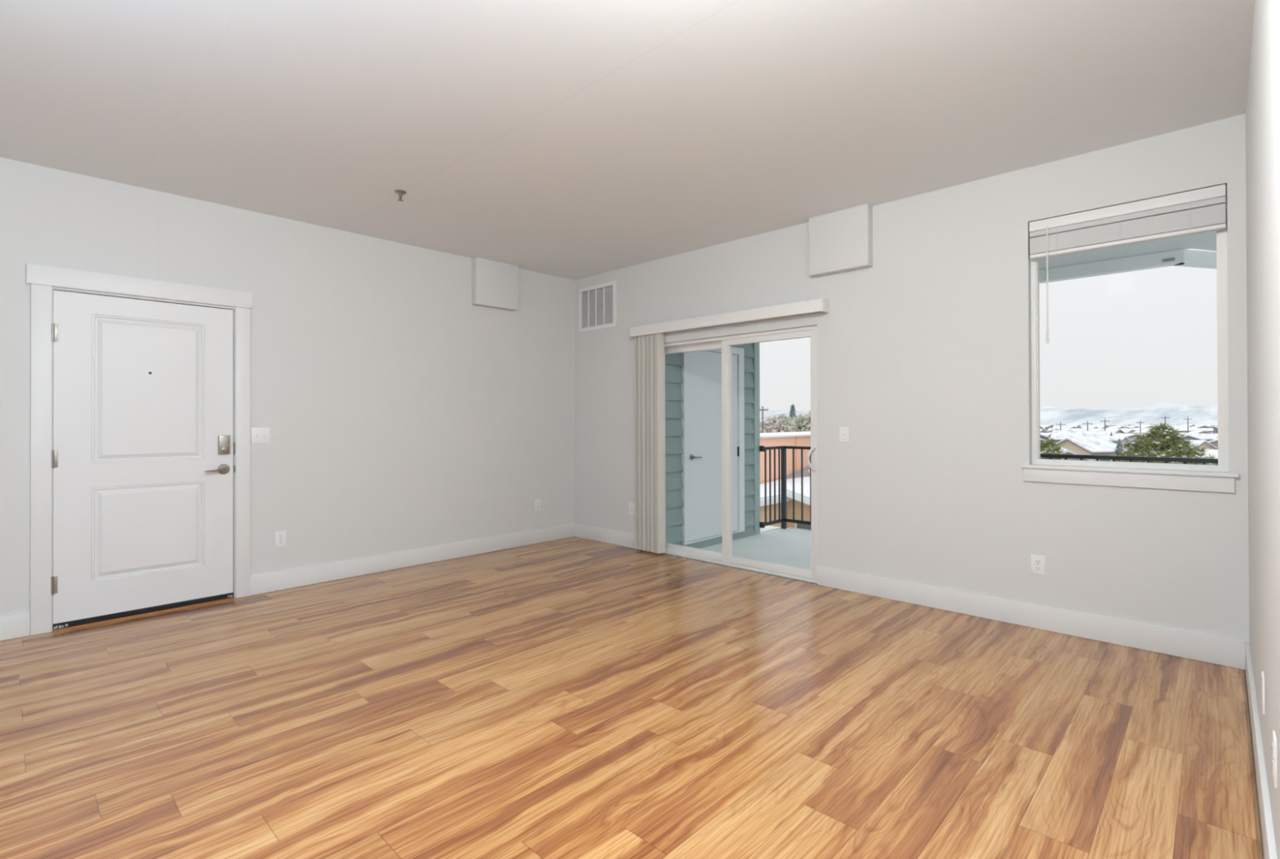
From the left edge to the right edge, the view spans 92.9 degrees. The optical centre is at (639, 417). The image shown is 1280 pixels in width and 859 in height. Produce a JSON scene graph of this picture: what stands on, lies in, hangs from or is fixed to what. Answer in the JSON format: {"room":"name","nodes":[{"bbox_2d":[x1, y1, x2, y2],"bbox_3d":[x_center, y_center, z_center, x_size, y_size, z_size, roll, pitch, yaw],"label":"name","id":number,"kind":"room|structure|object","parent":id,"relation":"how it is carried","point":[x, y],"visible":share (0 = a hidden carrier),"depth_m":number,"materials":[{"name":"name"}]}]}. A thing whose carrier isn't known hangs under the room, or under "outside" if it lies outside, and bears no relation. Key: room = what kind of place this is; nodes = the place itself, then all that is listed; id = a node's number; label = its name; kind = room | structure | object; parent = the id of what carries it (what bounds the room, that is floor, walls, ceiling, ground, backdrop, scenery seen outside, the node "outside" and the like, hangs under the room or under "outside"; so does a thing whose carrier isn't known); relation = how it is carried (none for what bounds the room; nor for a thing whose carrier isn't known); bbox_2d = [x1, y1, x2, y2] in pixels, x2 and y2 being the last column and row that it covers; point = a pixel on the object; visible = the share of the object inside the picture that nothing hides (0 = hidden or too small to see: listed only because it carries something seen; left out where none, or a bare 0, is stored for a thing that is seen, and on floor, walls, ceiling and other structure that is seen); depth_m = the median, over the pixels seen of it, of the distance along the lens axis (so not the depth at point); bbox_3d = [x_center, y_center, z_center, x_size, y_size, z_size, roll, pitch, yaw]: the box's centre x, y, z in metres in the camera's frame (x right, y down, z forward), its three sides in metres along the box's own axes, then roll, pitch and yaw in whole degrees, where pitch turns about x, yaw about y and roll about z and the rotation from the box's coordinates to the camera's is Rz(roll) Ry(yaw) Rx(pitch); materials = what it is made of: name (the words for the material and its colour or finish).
{"room":"empty living room","nodes":[
{"label":"empty living room","id":0,"kind":"room"},
{"bbox_2d":[0,156,574,627],"bbox_3d":[-3.576,-0.103,3.616,0.150,2.755,8.530,0,0,44],"label":"wall","id":1,"kind":"structure","parent":0,"point":[402,412],"depth_m":4.77,"materials":[{"name":"paint"}]},
{"bbox_2d":[0,611,30,640],"bbox_3d":[-4.944,1.189,2.051,0.015,0.139,4.081,0,0,44],"label":"baseboard","id":2,"kind":"structure","parent":1,"relation":"attached to","point":[15,625],"depth_m":3.48,"materials":[{"name":"paint"}]},
{"bbox_2d":[26,262,252,635],"bbox_3d":[-3.164,0.185,3.935,0.122,2.155,1.134,0,0,44],"label":"door","id":3,"kind":"structure","parent":1,"relation":"in","point":[140,455],"depth_m":3.88,"materials":[{"name":"paint"}]},
{"bbox_2d":[251,427,270,444],"bbox_3d":[-2.729,0.129,4.382,0.016,0.116,0.116,0,0,44],"label":"light switch","id":4,"kind":"object","parent":1,"relation":"attached to","point":[259,435],"visible":1,"depth_m":4.38,"materials":[{"name":"white plastic"}]},
{"bbox_2d":[275,530,286,546],"bbox_3d":[-2.641,0.890,4.475,0.008,0.116,0.072,0,0,44],"label":"wall outlet","id":5,"kind":"object","parent":1,"relation":"attached to","point":[281,535],"visible":1,"depth_m":4.47,"materials":[{"name":"white plastic"}]},
{"bbox_2d":[278,533,283,537],"bbox_3d":[-2.640,0.869,4.473,0.004,0.029,0.033,0,0,44],"label":"receptacle","id":6,"kind":"object","parent":5,"relation":"attached to","point":[280,535],"depth_m":4.47,"materials":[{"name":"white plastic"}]},
{"bbox_2d":[278,539,283,543],"bbox_3d":[-2.640,0.910,4.473,0.004,0.029,0.033,0,0,44],"label":"receptacle","id":7,"kind":"object","parent":5,"relation":"attached to","point":[280,541],"depth_m":4.47,"materials":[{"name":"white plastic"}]},
{"bbox_2d":[250,523,574,595],"bbox_3d":[-1.734,1.195,5.419,0.015,0.139,3.014,0,0,44],"label":"baseboard","id":8,"kind":"structure","parent":1,"relation":"attached to","point":[310,575],"depth_m":5.09,"materials":[{"name":"paint"}]},
{"bbox_2d":[471,256,518,311],"bbox_3d":[-1.371,-1.262,5.771,0.080,0.430,0.460,0,0,44],"label":"wall box","id":9,"kind":"object","parent":1,"relation":"attached to","point":[495,284],"visible":1,"depth_m":5.72,"materials":[{"name":"paint"}]},
{"bbox_2d":[534,498,541,511],"bbox_3d":[-1.034,0.884,6.161,0.008,0.116,0.072,0,0,44],"label":"wall outlet","id":10,"kind":"object","parent":1,"relation":"attached to","point":[537,502],"visible":1,"depth_m":6.16,"materials":[{"name":"white plastic"}]},
{"bbox_2d":[0,0,1254,279],"bbox_3d":[-1.678,-1.569,1.809,5.406,0.150,8.530,0,0,44],"label":"ceiling","id":11,"kind":"structure","parent":0,"point":[573,140],"depth_m":2.86,"materials":[{"name":"paint"}]},
{"bbox_2d":[394,189,406,201],"bbox_3d":[-1.572,-1.456,3.994,0.072,0.057,0.072,0,0,44],"label":"sprinkler","id":12,"kind":"object","parent":11,"relation":"attached to","point":[399,192],"visible":1,"depth_m":3.98,"materials":[{"name":"silver metal"}]},
{"bbox_2d":[0,536,1262,858],"bbox_3d":[-1.694,1.255,1.798,5.108,0.012,8.200,0,0,44],"label":"floor","id":13,"kind":"structure","parent":0,"point":[574,697],"depth_m":2.48,"materials":[{"name":"brown wood"}]},
{"bbox_2d":[665,342,759,548],"bbox_3d":[0.730,0.000,6.707,0.176,2.788,1.884,0,0,44],"label":"wall","id":14,"kind":"structure","parent":0,"point":[673,362],"depth_m":6.29,"materials":[{"name":"teal"}]},
{"bbox_2d":[680,346,744,545],"bbox_3d":[0.834,0.254,6.670,0.086,2.120,1.093,0,0,44],"label":"door","id":15,"kind":"structure","parent":14,"relation":"in","point":[701,371],"depth_m":6.58,"materials":[{"name":"white wood"}]},
{"bbox_2d":[700,525,811,569],"bbox_3d":[2.877,1.481,5.047,6.000,0.200,2.449,0,0,44],"label":"balcony slab","id":16,"kind":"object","parent":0,"point":[788,547],"visible":0.11,"depth_m":6.53,"materials":[{"name":"concrete"}]},
{"bbox_2d":[760,527,811,533],"bbox_3d":[3.415,1.379,5.849,4.927,0.032,0.554,0,0,44],"label":"snow ridge","id":17,"kind":"object","parent":16,"relation":"on","point":[779,527],"visible":0.14,"depth_m":7.54,"materials":[{"name":"white snow"}]},
{"bbox_2d":[759,445,1217,528],"bbox_3d":[3.579,0.851,5.646,5.404,1.060,0.545,0,0,44],"label":"balcony railing","id":18,"kind":"object","parent":16,"relation":"on","point":[784,519],"visible":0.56,"depth_m":7.44,"materials":[{"name":"black metal"}]},
{"bbox_2d":[573,113,1248,671],"bbox_3d":[1.261,-0.112,4.773,5.256,2.755,0.180,0,0,44],"label":"wall","id":19,"kind":"structure","parent":0,"point":[924,351],"depth_m":3.90,"materials":[{"name":"paint"}]},
{"bbox_2d":[578,280,616,332],"bbox_3d":[-0.442,-1.140,6.267,0.564,0.462,0.008,0,0,44],"label":"air vent","id":20,"kind":"object","parent":19,"relation":"in","point":[597,303],"visible":1,"depth_m":6.26,"materials":[{"name":"white plastic"}]},
{"bbox_2d":[574,523,635,548],"bbox_3d":[-0.343,1.194,6.165,0.970,0.139,0.015,0,0,44],"label":"baseboard","id":21,"kind":"structure","parent":19,"relation":"attached to","point":[594,533],"depth_m":6.16,"materials":[{"name":"paint"}]},
{"bbox_2d":[629,502,634,515],"bbox_3d":[-0.080,0.883,5.919,0.072,0.116,0.008,0,0,44],"label":"wall outlet","id":22,"kind":"object","parent":19,"relation":"attached to","point":[631,504],"visible":1,"depth_m":5.92,"materials":[{"name":"white plastic"}]},
{"bbox_2d":[630,297,829,553],"bbox_3d":[0.655,0.183,5.151,1.974,2.108,0.107,0,0,44],"label":"vertical blind","id":23,"kind":"object","parent":19,"relation":"attached to","point":[649,340],"visible":1,"depth_m":5.62,"materials":[{"name":"white plastic"}]},
{"bbox_2d":[663,324,817,582],"bbox_3d":[0.719,0.281,5.257,1.829,1.957,0.196,0,0,44],"label":"door","id":24,"kind":"structure","parent":19,"relation":"in","point":[726,557],"depth_m":5.18,"materials":[{"name":"white plastic"}]},
{"bbox_2d":[808,203,872,276],"bbox_3d":[1.450,-1.277,4.415,0.448,0.428,0.080,0,0,44],"label":"wall box","id":25,"kind":"object","parent":19,"relation":"attached to","point":[841,241],"visible":1,"depth_m":4.37,"materials":[{"name":"paint"}]},
{"bbox_2d":[839,426,848,442],"bbox_3d":[1.483,0.124,4.425,0.070,0.114,0.016,0,0,44],"label":"light switch","id":26,"kind":"object","parent":19,"relation":"attached to","point":[843,431],"visible":1,"depth_m":4.42,"materials":[{"name":"white plastic"}]},
{"bbox_2d":[817,565,1244,669],"bbox_3d":[2.156,1.177,3.782,2.277,0.139,0.015,0,0,44],"label":"baseboard","id":27,"kind":"structure","parent":19,"relation":"attached to","point":[1221,651],"depth_m":3.54,"materials":[{"name":"paint"}]},
{"bbox_2d":[1031,554,1045,575],"bbox_3d":[2.354,0.870,3.599,0.072,0.116,0.008,0,0,44],"label":"wall outlet","id":28,"kind":"object","parent":19,"relation":"attached to","point":[1037,562],"visible":1,"depth_m":3.60,"materials":[{"name":"white plastic"}]},
{"bbox_2d":[1034,558,1041,564],"bbox_3d":[2.353,0.849,3.598,0.033,0.029,0.004,0,0,44],"label":"receptacle","id":29,"kind":"object","parent":28,"relation":"attached to","point":[1037,561],"depth_m":3.60,"materials":[{"name":"white plastic"}]},
{"bbox_2d":[1035,565,1041,571],"bbox_3d":[2.353,0.890,3.598,0.033,0.029,0.004,0,0,44],"label":"receptacle","id":30,"kind":"object","parent":28,"relation":"attached to","point":[1037,568],"depth_m":3.60,"materials":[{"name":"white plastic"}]},
{"bbox_2d":[1021,186,1239,493],"bbox_3d":[2.674,-0.400,3.386,0.928,1.552,0.178,0,0,44],"label":"window","id":31,"kind":"structure","parent":19,"relation":"in","point":[1188,477],"depth_m":3.25,"materials":[{"name":"white plastic"}]},
{"bbox_2d":[1029,183,1226,342],"bbox_3d":[2.648,-0.806,3.360,0.847,0.732,0.074,0,0,44],"label":"window blind","id":32,"kind":"object","parent":31,"relation":"attached to","point":[1190,218],"visible":1,"depth_m":3.31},
{"bbox_2d":[662,552,1264,858],"bbox_3d":[-1.670,1.415,1.796,5.406,0.308,8.530,0,0,44],"label":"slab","id":33,"kind":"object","parent":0,"point":[662,553],"visible":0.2,"depth_m":2.58,"materials":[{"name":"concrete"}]},
{"bbox_2d":[1039,231,1216,269],"bbox_3d":[4.317,-1.468,6.145,6.200,0.120,6.019,0,0,44],"label":"ceiling","id":34,"kind":"structure","parent":0,"point":[1203,241],"depth_m":5.11,"materials":[{"name":"paint"}]},
{"bbox_2d":[1039,248,1216,283],"bbox_3d":[4.094,-1.350,6.108,5.822,0.114,1.590,0,0,22],"label":"beam","id":35,"kind":"structure","parent":34,"relation":"attached to","point":[1180,257],"depth_m":5.31,"materials":[{"name":"paint"}]},
{"bbox_2d":[1245,0,1279,858],"bbox_3d":[0.166,-0.130,-0.076,0.150,2.755,8.350,0,0,44],"label":"wall","id":36,"kind":"structure","parent":0,"point":[1263,97],"depth_m":1.84,"materials":[{"name":"paint"}]},
{"bbox_2d":[1244,640,1277,858],"bbox_3d":[0.162,1.165,0.029,0.015,0.139,8.200,0,0,44],"label":"baseboard","id":37,"kind":"structure","parent":36,"relation":"attached to","point":[1265,813],"depth_m":1.96,"materials":[{"name":"paint"}]},
{"bbox_2d":[1261,671,1265,714],"bbox_3d":[1.989,0.877,1.942,0.006,0.116,0.072,0,0,44],"label":"blank plate","id":38,"kind":"object","parent":36,"relation":"attached to","point":[1263,679],"visible":1,"depth_m":1.92,"materials":[{"name":"white plastic"}]},
{"bbox_2d":[1271,730,1277,788],"bbox_3d":[1.592,0.855,1.527,0.008,0.116,0.072,0,0,44],"label":"wall outlet","id":39,"kind":"object","parent":36,"relation":"attached to","point":[1274,744],"visible":1,"depth_m":1.50,"materials":[{"name":"white plastic"}]},
{"bbox_2d":[1271,742,1273,758],"bbox_3d":[1.590,0.835,1.528,0.004,0.029,0.033,0,0,44],"label":"receptacle","id":40,"kind":"object","parent":39,"relation":"attached to","point":[1272,742],"depth_m":1.53,"materials":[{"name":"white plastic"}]},
{"bbox_2d":[1271,758,1273,774],"bbox_3d":[1.591,0.876,1.528,0.004,0.029,0.033,0,0,44],"label":"receptacle","id":41,"kind":"object","parent":39,"relation":"attached to","point":[1272,758],"depth_m":1.53,"materials":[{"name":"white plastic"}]},
{"label":"outside","id":42,"kind":"structure","parent":0,"visible":0},
{"bbox_2d":[1115,401,1191,409],"bbox_3d":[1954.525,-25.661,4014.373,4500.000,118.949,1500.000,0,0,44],"label":"mountain","id":43,"kind":"structure","parent":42,"point":[1156,405],"depth_m":3343.27},
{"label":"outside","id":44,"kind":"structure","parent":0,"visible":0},
{"bbox_2d":[1051,424,1217,426],"bbox_3d":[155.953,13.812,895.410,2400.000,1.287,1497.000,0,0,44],"label":"ground","id":45,"kind":"structure","parent":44,"point":[1051,424],"depth_m":1063.37,"materials":[{"name":"white snow"}]},
{"bbox_2d":[760,406,768,432],"bbox_3d":[9.826,5.003,48.649,1.000,11.850,0.170,0,0,44],"label":"utility pole","id":46,"kind":"object","parent":45,"relation":"on","point":[762,410],"visible":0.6,"depth_m":48.62,"materials":[{"name":"brown wood"}]},
{"bbox_2d":[760,416,792,432],"bbox_3d":[16.426,5.329,75.440,5.236,11.003,5.219,0,0,44],"label":"bare tree","id":47,"kind":"object","parent":45,"relation":"on","point":[767,427],"visible":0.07,"depth_m":74.48,"materials":[{"name":"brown plant"}]},
{"bbox_2d":[769,413,795,431],"bbox_3d":[20.064,5.109,85.941,6.415,11.516,6.370,0,0,-23],"label":"tree","id":48,"kind":"object","parent":45,"relation":"on","point":[783,417],"visible":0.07,"depth_m":84.83,"materials":[{"name":"green plant"}]},
{"bbox_2d":[760,431,810,484],"bbox_3d":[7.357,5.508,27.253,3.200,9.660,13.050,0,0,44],"label":"apartment building","id":49,"kind":"structure","parent":45,"relation":"on","point":[781,438],"depth_m":23.32,"materials":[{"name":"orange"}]},
{"bbox_2d":[760,466,811,529],"bbox_3d":[6.279,5.796,19.438,6.180,9.020,10.350,0,0,44],"label":"house","id":50,"kind":"structure","parent":45,"relation":"on","point":[797,486],"depth_m":18.36,"materials":[{"name":"beige"}]},
{"bbox_2d":[789,404,796,420],"bbox_3d":[27.510,4.230,109.231,4.669,13.443,4.792,0,0,44],"label":"spruce tree","id":51,"kind":"object","parent":45,"relation":"on","point":[793,414],"visible":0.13,"depth_m":108.97,"materials":[{"name":"green plant"}]},
{"bbox_2d":[787,413,809,424],"bbox_3d":[24.466,5.099,92.639,7.582,11.572,7.568,0,0,44],"label":"tree","id":52,"kind":"object","parent":45,"relation":"on","point":[800,415],"visible":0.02,"depth_m":92.49,"materials":[{"name":"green plant"}]},
{"bbox_2d":[792,412,810,431],"bbox_3d":[21.772,4.994,78.790,6.590,11.673,6.468,0,0,9],"label":"tree","id":53,"kind":"object","parent":45,"relation":"on","point":[805,426],"visible":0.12,"depth_m":78.38,"materials":[{"name":"green plant"}]},
{"bbox_2d":[1040,428,1046,432],"bbox_3d":[224.042,8.837,344.429,8.220,5.140,8.050,0,0,-28],"label":"house","id":54,"kind":"structure","parent":45,"relation":"on","point":[1042,430],"depth_m":341.45,"materials":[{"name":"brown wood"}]},
{"bbox_2d":[1040,432,1052,437],"bbox_3d":[145.784,8.256,222.425,9.220,5.580,8.850,0,0,-29],"label":"house","id":55,"kind":"structure","parent":45,"relation":"on","point":[1047,434],"depth_m":218.96,"materials":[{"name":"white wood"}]},
{"bbox_2d":[1040,434,1055,440],"bbox_3d":[122.019,7.836,190.945,10.220,6.020,9.650,0,0,1],"label":"house","id":56,"kind":"structure","parent":45,"relation":"on","point":[1042,436],"depth_m":186.19,"materials":[{"name":"brown wood"}]},
{"bbox_2d":[1043,424,1053,431],"bbox_3d":[328.478,8.506,490.602,9.220,5.580,8.850,0,0,-6],"label":"house","id":57,"kind":"structure","parent":45,"relation":"on","point":[1048,426],"depth_m":486.73,"materials":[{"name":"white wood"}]},
{"bbox_2d":[1040,437,1068,459],"bbox_3d":[16.923,5.678,25.233,3.626,9.848,3.444,0,0,40],"label":"pine tree","id":58,"kind":"object","parent":45,"relation":"on","point":[1049,443],"visible":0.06,"depth_m":25.09,"materials":[{"name":"green plant"}]},
{"bbox_2d":[1046,428,1063,432],"bbox_3d":[225.299,8.509,328.109,9.220,5.580,8.850,0,0,41],"label":"house","id":59,"kind":"structure","parent":45,"relation":"on","point":[1050,431],"depth_m":326.53,"materials":[{"name":"brown wood"}]},
{"bbox_2d":[1059,426,1079,428],"bbox_3d":[269.053,8.394,382.085,10.220,6.020,9.650,0,0,0],"label":"house","id":60,"kind":"structure","parent":45,"relation":"on","point":[1071,427],"depth_m":379.06,"materials":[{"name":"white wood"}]},
{"bbox_2d":[1045,447,1093,460],"bbox_3d":[53.032,7.138,76.503,11.620,6.820,13.050,0,0,29],"label":"house","id":61,"kind":"structure","parent":45,"relation":"on","point":[1067,451],"depth_m":70.86,"materials":[{"name":"brown wood"}]},
{"bbox_2d":[1065,435,1091,438],"bbox_3d":[119.257,7.848,162.326,9.720,5.800,9.250,0,0,-44],"label":"house","id":62,"kind":"structure","parent":45,"relation":"on","point":[1066,436],"depth_m":163.43,"materials":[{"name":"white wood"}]},
{"bbox_2d":[1050,430,1112,443],"bbox_3d":[139.224,7.436,191.936,15.050,6.720,11.120,0,0,44],"label":"house","id":63,"kind":"structure","parent":45,"relation":"on","point":[1058,435],"depth_m":191.44,"materials":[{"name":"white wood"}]},
{"bbox_2d":[1047,437,1127,461],"bbox_3d":[89.272,7.124,122.091,10.050,6.320,10.120,0,0,-18],"label":"house","id":64,"kind":"structure","parent":45,"relation":"on","point":[1081,446],"depth_m":119.22,"materials":[{"name":"brown wood"}]},
{"bbox_2d":[1046,427,1133,431],"bbox_3d":[261.880,8.765,344.415,51.050,5.520,13.120,0,0,44],"label":"house","id":65,"kind":"structure","parent":45,"relation":"on","point":[1049,428],"depth_m":352.38,"materials":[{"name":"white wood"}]},
{"bbox_2d":[1080,426,1098,428],"bbox_3d":[298.067,8.562,404.049,9.220,5.580,8.850,0,0,-23],"label":"house","id":66,"kind":"structure","parent":45,"relation":"on","point":[1083,427],"depth_m":402.08,"materials":[{"name":"brown wood"}]},
{"bbox_2d":[1086,429,1104,431],"bbox_3d":[224.928,8.298,299.486,8.720,5.360,8.450,0,0,-2],"label":"house","id":67,"kind":"structure","parent":45,"relation":"on","point":[1088,429],"depth_m":299.21,"materials":[{"name":"brown wood"}]},
{"bbox_2d":[1096,426,1107,428],"bbox_3d":[327.820,8.661,433.439,8.720,5.360,8.450,0,0,-7],"label":"house","id":68,"kind":"structure","parent":45,"relation":"on","point":[1099,427],"depth_m":430.22,"materials":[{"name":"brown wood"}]},
{"bbox_2d":[1091,435,1130,448],"bbox_3d":[105.642,7.268,136.905,6.120,6.420,6.050,0,0,-37],"label":"house","id":69,"kind":"structure","parent":45,"relation":"on","point":[1114,439],"depth_m":135.11,"materials":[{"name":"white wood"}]},
{"bbox_2d":[1099,428,1124,433],"bbox_3d":[239.961,8.441,310.718,9.220,5.580,8.850,0,0,-28],"label":"house","id":70,"kind":"structure","parent":45,"relation":"on","point":[1113,430],"depth_m":307.91,"materials":[{"name":"brown wood"}]},
{"bbox_2d":[1105,426,1127,428],"bbox_3d":[301.384,8.273,384.920,9.720,5.800,9.250,0,0,1],"label":"house","id":71,"kind":"structure","parent":45,"relation":"on","point":[1110,427],"depth_m":383.06,"materials":[{"name":"brown wood"}]},
{"bbox_2d":[1113,438,1124,461],"bbox_3d":[87.084,7.271,110.458,2.636,7.033,2.775,0,0,44],"label":"spruce tree","id":72,"kind":"object","parent":45,"relation":"on","point":[1119,448],"visible":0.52,"depth_m":110.29,"materials":[{"name":"green plant"}]},
{"bbox_2d":[1111,432,1135,436],"bbox_3d":[174.019,8.259,219.302,8.720,5.360,8.450,0,0,-21],"label":"house","id":73,"kind":"structure","parent":45,"relation":"on","point":[1113,433],"depth_m":218.32,"materials":[{"name":"brown wood"}]},
{"bbox_2d":[1120,428,1133,433],"bbox_3d":[254.677,8.646,320.874,9.220,5.580,8.850,0,0,-25],"label":"house","id":74,"kind":"structure","parent":45,"relation":"on","point":[1125,430],"depth_m":317.49,"materials":[{"name":"brown wood"}]},
{"bbox_2d":[1127,433,1147,439],"bbox_3d":[156.436,7.774,190.498,9.250,5.800,9.720,0,0,-43],"label":"house","id":75,"kind":"structure","parent":45,"relation":"on","point":[1131,437],"depth_m":188.43,"materials":[{"name":"brown wood"}]},
{"bbox_2d":[1133,428,1152,435],"bbox_3d":[226.785,7.738,269.479,10.220,6.020,9.650,0,0,-22],"label":"house","id":76,"kind":"structure","parent":45,"relation":"on","point":[1143,430],"depth_m":270.51,"materials":[{"name":"brown wood"}]},
{"bbox_2d":[1137,425,1151,427],"bbox_3d":[368.202,8.485,444.563,9.250,5.800,9.720,0,0,40],"label":"house","id":77,"kind":"structure","parent":45,"relation":"on","point":[1142,426],"depth_m":443.01,"materials":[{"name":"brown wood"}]},
{"bbox_2d":[1115,420,1217,465],"bbox_3d":[23.363,5.349,27.276,6.965,10.487,6.738,0,0,-23],"label":"bush","id":78,"kind":"object","parent":45,"relation":"on","point":[1162,436],"visible":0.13,"depth_m":26.93,"materials":[{"name":"green plant"}]},
{"bbox_2d":[1132,427,1213,432],"bbox_3d":[256.999,8.051,293.807,29.050,6.320,13.120,0,0,44],"label":"house","id":79,"kind":"structure","parent":45,"relation":"on","point":[1180,429],"depth_m":286.52,"materials":[{"name":"brown wood"}]},
{"bbox_2d":[1171,426,1191,427],"bbox_3d":[318.386,7.808,359.644,9.650,6.020,10.220,0,0,19],"label":"house","id":80,"kind":"structure","parent":45,"relation":"on","point":[1171,426],"depth_m":357.93,"materials":[{"name":"brown wood"}]},
{"bbox_2d":[1146,446,1217,464],"bbox_3d":[79.393,7.357,87.306,10.120,5.920,11.050,0,0,-8],"label":"house","id":81,"kind":"structure","parent":45,"relation":"on","point":[1210,451],"depth_m":84.19,"materials":[{"name":"brown wood"}]},
{"bbox_2d":[1151,440,1217,449],"bbox_3d":[126.274,7.873,141.668,9.220,5.580,8.850,0,0,-21],"label":"house","id":82,"kind":"structure","parent":45,"relation":"on","point":[1201,443],"depth_m":138.26,"materials":[{"name":"brown wood"}]},
{"bbox_2d":[1179,424,1195,426],"bbox_3d":[435.282,8.188,483.050,10.220,6.020,9.650,0,0,-3],"label":"house","id":83,"kind":"structure","parent":45,"relation":"on","point":[1189,425],"depth_m":481.12,"materials":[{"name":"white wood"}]},
{"bbox_2d":[1183,417,1191,432],"bbox_3d":[220.905,5.432,245.325,2.600,11.500,0.400,0,0,44],"label":"utility pole","id":84,"kind":"object","parent":45,"relation":"on","point":[1188,419],"visible":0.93,"depth_m":245.22,"materials":[{"name":"brown wood"}]},
{"bbox_2d":[1179,432,1198,435],"bbox_3d":[216.867,8.350,241.880,7.720,4.920,7.650,0,0,-41],"label":"house","id":85,"kind":"structure","parent":45,"relation":"on","point":[1186,433],"depth_m":240.62,"materials":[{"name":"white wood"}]},
{"bbox_2d":[1182,434,1206,440],"bbox_3d":[170.325,7.904,189.066,8.720,5.360,8.450,0,0,42],"label":"house","id":86,"kind":"structure","parent":45,"relation":"on","point":[1188,436],"depth_m":185.90,"materials":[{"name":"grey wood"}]},
{"bbox_2d":[1188,430,1212,433],"bbox_3d":[229.307,7.957,249.386,9.220,5.580,8.850,0,0,23],"label":"house","id":87,"kind":"structure","parent":45,"relation":"on","point":[1193,431],"depth_m":246.12,"materials":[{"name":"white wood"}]},
{"bbox_2d":[1191,425,1210,427],"bbox_3d":[359.993,7.863,390.152,10.220,6.020,9.650,0,0,24],"label":"house","id":88,"kind":"structure","parent":45,"relation":"on","point":[1197,426],"depth_m":386.87,"materials":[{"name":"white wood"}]},
{"bbox_2d":[1194,424,1213,426],"bbox_3d":[430.392,8.228,464.749,10.220,6.020,9.650,0,0,-41],"label":"house","id":89,"kind":"structure","parent":45,"relation":"on","point":[1195,424],"depth_m":463.08,"materials":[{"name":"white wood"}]},
{"bbox_2d":[1191,433,1217,441],"bbox_3d":[206.541,8.302,222.034,8.050,5.140,8.220,0,0,39],"label":"house","id":90,"kind":"structure","parent":45,"relation":"on","point":[1208,437],"depth_m":220.35,"materials":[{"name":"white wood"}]},
{"bbox_2d":[1208,439,1217,448],"bbox_3d":[155.553,7.596,159.393,10.220,6.020,9.650,0,0,44],"label":"house","id":91,"kind":"structure","parent":45,"relation":"on","point":[1215,442],"depth_m":158.77,"materials":[{"name":"brown wood"}]},
{"bbox_2d":[1210,426,1217,433],"bbox_3d":[349.121,7.913,369.776,8.450,5.360,8.720,0,0,-42],"label":"house","id":92,"kind":"structure","parent":45,"relation":"on","point":[1215,428],"depth_m":366.82,"materials":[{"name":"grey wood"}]},
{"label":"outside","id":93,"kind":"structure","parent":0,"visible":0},
{"bbox_2d":[760,404,1217,425],"bbox_3d":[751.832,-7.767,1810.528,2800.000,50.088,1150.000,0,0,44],"label":"hills","id":94,"kind":"structure","parent":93,"point":[1204,415],"depth_m":1313.73,"materials":[{"name":"white snow"}]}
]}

